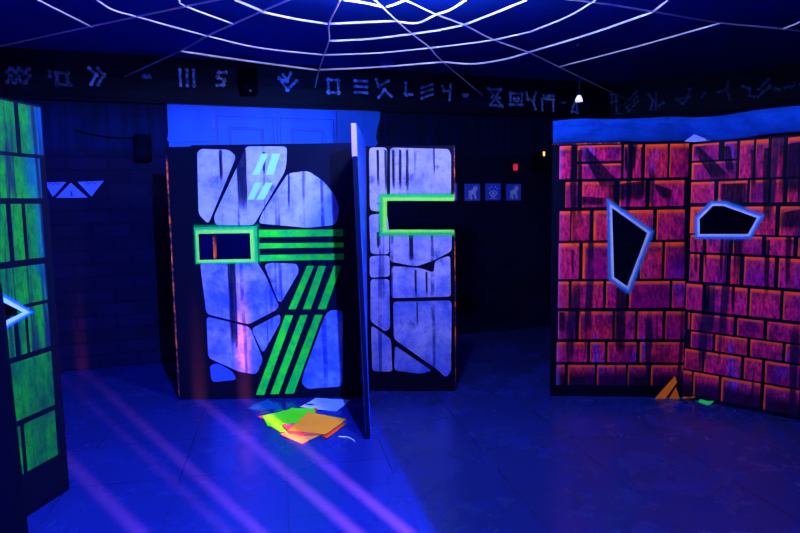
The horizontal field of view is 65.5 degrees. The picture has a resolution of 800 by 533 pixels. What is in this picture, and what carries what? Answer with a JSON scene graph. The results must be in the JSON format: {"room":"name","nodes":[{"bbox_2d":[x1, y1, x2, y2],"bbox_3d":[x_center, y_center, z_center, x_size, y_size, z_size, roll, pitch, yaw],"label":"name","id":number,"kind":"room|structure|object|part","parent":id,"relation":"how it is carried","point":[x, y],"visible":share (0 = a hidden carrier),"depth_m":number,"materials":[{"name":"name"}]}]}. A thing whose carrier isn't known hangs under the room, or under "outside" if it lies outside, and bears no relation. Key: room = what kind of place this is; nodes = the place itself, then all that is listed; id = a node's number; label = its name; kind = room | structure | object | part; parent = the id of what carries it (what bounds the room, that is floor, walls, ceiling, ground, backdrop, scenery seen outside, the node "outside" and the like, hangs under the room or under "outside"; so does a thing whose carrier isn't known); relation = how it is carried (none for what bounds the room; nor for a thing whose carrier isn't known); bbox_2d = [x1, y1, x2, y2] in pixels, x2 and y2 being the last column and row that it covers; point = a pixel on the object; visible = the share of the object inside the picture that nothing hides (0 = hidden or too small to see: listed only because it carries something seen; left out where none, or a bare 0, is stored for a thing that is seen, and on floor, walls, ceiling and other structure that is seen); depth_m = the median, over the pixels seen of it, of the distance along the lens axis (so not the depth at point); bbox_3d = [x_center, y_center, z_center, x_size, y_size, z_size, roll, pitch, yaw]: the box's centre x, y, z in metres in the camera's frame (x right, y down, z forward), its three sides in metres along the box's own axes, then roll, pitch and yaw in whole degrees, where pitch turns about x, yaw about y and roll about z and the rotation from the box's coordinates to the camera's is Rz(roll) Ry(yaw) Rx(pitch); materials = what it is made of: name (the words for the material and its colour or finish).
{"room":"laser tag arena","nodes":[
{"label":"laser tag arena","id":0,"kind":"room"},
{"bbox_2d":[5,99,606,371],"bbox_3d":[-1.003,-0.616,6.832,7.780,3.050,0.152,-3,6,-19],"label":"wall","id":1,"kind":"structure","parent":0,"point":[111,250],"depth_m":6.29,"materials":[{"name":"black paint"}]},
{"bbox_2d":[47,182,65,195],"bbox_3d":[-3.273,-0.733,5.917,0.180,0.140,0.014,-3,6,-19],"label":"sign","id":2,"kind":"object","parent":1,"relation":"attached to","point":[54,187],"visible":0.97,"depth_m":5.91,"materials":[{"name":"blue paint"}]},
{"bbox_2d":[56,183,87,197],"bbox_3d":[-3.149,-0.731,5.962,0.270,0.142,0.014,-3,6,-19],"label":"sign","id":3,"kind":"object","parent":1,"relation":"attached to","point":[70,191],"visible":1,"depth_m":5.96,"materials":[{"name":"blue paint"}]},
{"bbox_2d":[78,181,102,195],"bbox_3d":[-2.988,-0.753,6.018,0.226,0.150,0.014,-3,6,-19],"label":"sign","id":4,"kind":"object","parent":1,"relation":"attached to","point":[90,187],"visible":1,"depth_m":6.01,"materials":[{"name":"blue paint"}]},
{"bbox_2d":[75,129,133,138],"bbox_3d":[-2.847,-1.280,6.015,0.532,0.080,0.016,-3,6,-19],"label":"cable","id":5,"kind":"object","parent":1,"relation":"attached to","point":[75,129],"visible":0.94,"depth_m":6.01,"materials":[{"name":"black plastic"}]},
{"bbox_2d":[134,134,151,160],"bbox_3d":[-2.508,-1.159,6.082,0.150,0.250,0.146,-3,6,-19],"label":"wall speaker","id":6,"kind":"object","parent":1,"relation":"attached to","point":[143,142],"visible":1,"depth_m":6.02,"materials":[{"name":"black"}]},
{"bbox_2d":[241,68,257,95],"bbox_3d":[-1.527,-1.865,6.298,0.150,0.260,0.150,-3,6,-19],"label":"wall speaker","id":7,"kind":"object","parent":1,"relation":"attached to","point":[249,82],"visible":1,"depth_m":6.24,"materials":[{"name":"black"}]},
{"bbox_2d":[167,104,380,320],"bbox_3d":[-1.249,-0.367,6.651,2.227,2.600,0.070,-3,6,-19],"label":"door","id":8,"kind":"structure","parent":1,"relation":"in","point":[188,125],"depth_m":6.48,"materials":[{"name":"paint"}]},
{"bbox_3d":[-1.575,-0.375,6.532,0.576,2.350,0.012,-3,6,-19],"label":"panel moulding","id":9,"kind":"part","parent":8,"relation":"part of","materials":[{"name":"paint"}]},
{"bbox_3d":[-0.971,-0.406,6.745,0.579,2.350,0.012,-3,6,-19],"label":"panel moulding","id":10,"kind":"part","parent":8,"relation":"part of","materials":[{"name":"paint"}]},
{"bbox_2d":[0,47,608,118],"bbox_3d":[-0.974,-1.898,6.591,7.700,0.450,0.088,-3,6,-19],"label":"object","id":11,"kind":"structure","parent":1,"relation":"attached to","point":[25,73],"depth_m":6.48,"materials":[{"name":"paint"}]},
{"bbox_2d":[454,183,456,200],"bbox_3d":[0.576,-0.872,7.282,0.200,0.200,0.015,-3,6,-19],"label":"square sign","id":12,"kind":"object","parent":1,"relation":"attached to","point":[455,199],"visible":0.07,"depth_m":7.31,"materials":[{"name":"blue"}]},
{"bbox_2d":[464,184,479,200],"bbox_3d":[0.859,-0.880,7.383,0.200,0.200,0.015,-3,6,-19],"label":"square sign","id":13,"kind":"object","parent":1,"relation":"attached to","point":[471,191],"visible":1,"depth_m":7.37,"materials":[{"name":"blue"}]},
{"bbox_2d":[485,183,500,199],"bbox_3d":[1.118,-0.897,7.474,0.200,0.200,0.015,-3,6,-19],"label":"square sign","id":14,"kind":"object","parent":1,"relation":"attached to","point":[492,190],"visible":1,"depth_m":7.47,"materials":[{"name":"blue"}]},
{"bbox_2d":[506,184,520,200],"bbox_3d":[1.382,-0.904,7.568,0.200,0.200,0.015,-3,6,-19],"label":"square sign","id":15,"kind":"object","parent":1,"relation":"attached to","point":[513,191],"visible":1,"depth_m":7.56,"materials":[{"name":"blue"}]},
{"bbox_2d":[511,163,517,171],"bbox_3d":[1.392,-1.201,7.526,0.070,0.100,0.050,-3,6,-19],"label":"lamp","id":16,"kind":"object","parent":1,"relation":"attached to","point":[514,167],"visible":1,"depth_m":7.51,"materials":[{"name":"red"}]},
{"bbox_2d":[533,152,549,170],"bbox_3d":[1.714,-1.282,7.578,0.170,0.220,0.153,-3,6,-19],"label":"wall speaker","id":17,"kind":"object","parent":1,"relation":"attached to","point":[541,160],"visible":1,"depth_m":7.52,"materials":[{"name":"black"}]},
{"bbox_2d":[0,0,799,82],"bbox_3d":[0.373,-1.775,2.531,10.400,0.100,11.800,-1,6,0],"label":"ceiling","id":18,"kind":"structure","parent":0,"point":[720,47],"depth_m":5.37,"materials":[{"name":"paint"}]},
{"bbox_2d":[380,62,394,68],"bbox_3d":[-0.132,-2.104,6.518,0.150,0.050,0.150,-1,6,0],"label":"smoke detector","id":19,"kind":"object","parent":18,"relation":"attached to","point":[381,63],"visible":0.84,"depth_m":6.46,"materials":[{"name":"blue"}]},
{"bbox_2d":[575,43,583,101],"bbox_3d":[1.686,-1.820,5.846,0.070,0.532,0.070,-1,6,0],"label":"pendant lamp","id":20,"kind":"object","parent":18,"relation":"hanging from","point":[578,98],"visible":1,"depth_m":5.84,"materials":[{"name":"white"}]},
{"bbox_3d":[1.689,-1.586,5.871,0.068,0.062,0.068,-1,6,0],"label":"lamp shade","id":21,"kind":"part","parent":20,"relation":"part of","materials":[{"name":"white"}]},
{"bbox_3d":[1.685,-1.851,5.843,0.008,0.470,0.007,-1,6,0],"label":"cord","id":22,"kind":"part","parent":20,"relation":"part of","materials":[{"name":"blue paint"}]},
{"bbox_2d":[27,326,799,532],"bbox_3d":[0.420,1.358,2.855,10.400,0.100,11.800,-1,6,0],"label":"floor","id":23,"kind":"structure","parent":0,"point":[495,453],"depth_m":3.85,"materials":[{"name":"tile"}]},
{"bbox_2d":[0,283,28,532],"bbox_3d":[-1.315,0.691,1.798,0.430,1.495,0.344,-1,6,0],"label":"post","id":24,"kind":"object","parent":23,"relation":"on","point":[13,514],"visible":1,"depth_m":1.78,"materials":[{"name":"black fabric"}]},
{"bbox_2d":[0,97,68,516],"bbox_3d":[-2.040,0.273,2.806,0.054,2.142,1.295,0,6,10],"label":"panel","id":25,"kind":"object","parent":23,"relation":"on","point":[26,259],"visible":0.92,"depth_m":3.26,"materials":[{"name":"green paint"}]},
{"bbox_2d":[246,399,279,409],"bbox_3d":[-1.110,1.110,4.950,0.237,0.006,0.257,-5,7,-36],"label":"paper sheet","id":26,"kind":"object","parent":23,"relation":"on","point":[267,404],"visible":1,"depth_m":4.94,"materials":[{"name":"blue paper"}]},
{"bbox_2d":[166,143,361,399],"bbox_3d":[-1.095,0.035,5.291,1.514,2.075,0.504,-1,6,0],"label":"stone panel","id":27,"kind":"object","parent":23,"relation":"on","point":[281,321],"visible":1,"depth_m":5.04,"materials":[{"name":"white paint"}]},
{"bbox_2d":[181,398,349,410],"bbox_3d":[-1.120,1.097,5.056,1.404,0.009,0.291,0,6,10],"label":"paper sheet","id":28,"kind":"object","parent":23,"relation":"on","point":[319,403],"visible":1,"depth_m":4.97,"materials":[{"name":"blue"}]},
{"bbox_2d":[271,425,287,431],"bbox_3d":[-0.856,1.152,4.479,0.107,0.007,0.242,-5,7,-38],"label":"paper sheet","id":29,"kind":"object","parent":23,"relation":"on","point":[282,428],"visible":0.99,"depth_m":4.45,"materials":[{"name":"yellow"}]},
{"bbox_2d":[263,409,296,426],"bbox_3d":[-0.889,1.133,4.631,0.270,0.007,0.360,-4,7,-29],"label":"paper sheet","id":30,"kind":"object","parent":23,"relation":"on","point":[280,418],"visible":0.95,"depth_m":4.64,"materials":[{"name":"green"}]},
{"bbox_2d":[286,408,315,424],"bbox_3d":[-0.728,1.121,4.680,0.225,0.007,0.373,-1,6,-6],"label":"paper sheet","id":31,"kind":"object","parent":23,"relation":"on","point":[295,414],"visible":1,"depth_m":4.73,"materials":[{"name":"green paper"}]},
{"bbox_2d":[281,431,320,442],"bbox_3d":[-0.687,1.164,4.319,0.242,0.006,0.225,3,7,35],"label":"paper sheet","id":32,"kind":"object","parent":23,"relation":"on","point":[302,438],"visible":0.75,"depth_m":4.28,"materials":[{"name":"orange paper"}]},
{"bbox_2d":[283,423,313,433],"bbox_3d":[-0.718,1.147,4.386,0.165,0.007,0.312,-3,6,-22],"label":"paper sheet","id":33,"kind":"object","parent":32,"relation":"on","point":[288,426],"visible":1,"depth_m":4.35,"materials":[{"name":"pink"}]},
{"bbox_2d":[288,412,345,433],"bbox_3d":[-0.586,1.129,4.495,0.346,0.006,0.396,1,6,15],"label":"paper sheet","id":34,"kind":"object","parent":33,"relation":"on","point":[310,422],"visible":1,"depth_m":4.47,"materials":[{"name":"orange paper"}]},
{"bbox_2d":[321,422,346,437],"bbox_3d":[-0.495,1.154,4.415,0.117,0.006,0.317,1,6,21],"label":"paper sheet","id":35,"kind":"object","parent":23,"relation":"on","point":[339,426],"visible":0.47,"depth_m":4.37,"materials":[{"name":"orange paper"}]},
{"bbox_2d":[351,123,370,439],"bbox_3d":[-0.282,0.074,4.625,0.089,2.110,1.056,-1,6,-3],"label":"board","id":36,"kind":"object","parent":23,"relation":"on","point":[358,144],"visible":1,"depth_m":4.17,"materials":[{"name":"blue paint"}]},
{"bbox_2d":[366,145,455,390],"bbox_3d":[0.102,0.010,5.435,0.743,2.060,0.503,-1,6,3],"label":"stone panel","id":37,"kind":"object","parent":23,"relation":"on","point":[411,273],"visible":0.99,"depth_m":5.19,"materials":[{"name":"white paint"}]},
{"bbox_2d":[550,142,690,396],"bbox_3d":[1.745,0.042,4.979,1.054,2.040,0.045,0,6,4],"label":"brick panel","id":38,"kind":"object","parent":23,"relation":"on","point":[609,337],"visible":1,"depth_m":4.96,"materials":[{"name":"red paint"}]},
{"bbox_2d":[655,376,676,398],"bbox_3d":[2.136,0.972,4.992,0.183,0.177,0.020,-2,6,-9],"label":"paper scrap","id":39,"kind":"object","parent":23,"relation":"on","point":[663,394],"visible":1,"depth_m":5.00,"materials":[{"name":"orange paper"}]},
{"bbox_2d":[669,388,679,398],"bbox_3d":[2.199,1.015,4.990,0.085,0.090,0.022,0,6,4],"label":"paper scrap","id":40,"kind":"object","parent":23,"relation":"on","point":[674,395],"visible":1,"depth_m":4.99,"materials":[{"name":"orange paper"}]},
{"bbox_2d":[697,399,714,404],"bbox_3d":[2.383,1.055,4.862,0.074,0.029,0.114,-5,7,-36],"label":"paper scrap","id":41,"kind":"object","parent":23,"relation":"on","point":[701,401],"visible":1,"depth_m":4.86,"materials":[{"name":"green paper"}]},
{"bbox_2d":[683,135,799,420],"bbox_3d":[2.775,0.090,4.446,0.044,2.025,1.450,-7,8,-45],"label":"brick panel","id":42,"kind":"object","parent":23,"relation":"on","point":[742,333],"visible":1,"depth_m":4.62,"materials":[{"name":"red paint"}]},
{"bbox_2d":[552,105,799,143],"bbox_3d":[2.326,-1.044,4.550,2.332,0.222,0.478,2,7,28],"label":"header","id":43,"kind":"object","parent":42,"relation":"on","point":[779,120],"visible":1,"depth_m":4.80,"materials":[{"name":"blue"}]},
{"bbox_2d":[612,107,799,327],"bbox_3d":[4.017,-0.744,7.343,3.050,3.050,0.150,3,7,30],"label":"wall","id":44,"kind":"structure","parent":0,"point":[627,237],"depth_m":7.55,"materials":[{"name":"paint"}]},
{"bbox_2d":[609,63,799,118],"bbox_3d":[3.882,-2.028,7.141,2.880,0.450,0.086,3,7,30],"label":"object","id":45,"kind":"structure","parent":44,"relation":"attached to","point":[778,85],"depth_m":7.28,"materials":[{"name":"paint"}]},
{"bbox_3d":[-0.278,-1.651,3.223,0.013,0.270,0.013,-1,6,0],"label":"cord","id":46,"kind":"object","parent":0,"visible":0},
{"bbox_2d":[0,0,799,103],"bbox_3d":[0.698,-1.644,4.106,9.288,0.086,5.859,-3,6,-18],"label":"spider web","id":47,"kind":"object","parent":46,"relation":"hanging from","point":[378,4],"visible":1,"depth_m":4.27,"materials":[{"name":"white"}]}
]}

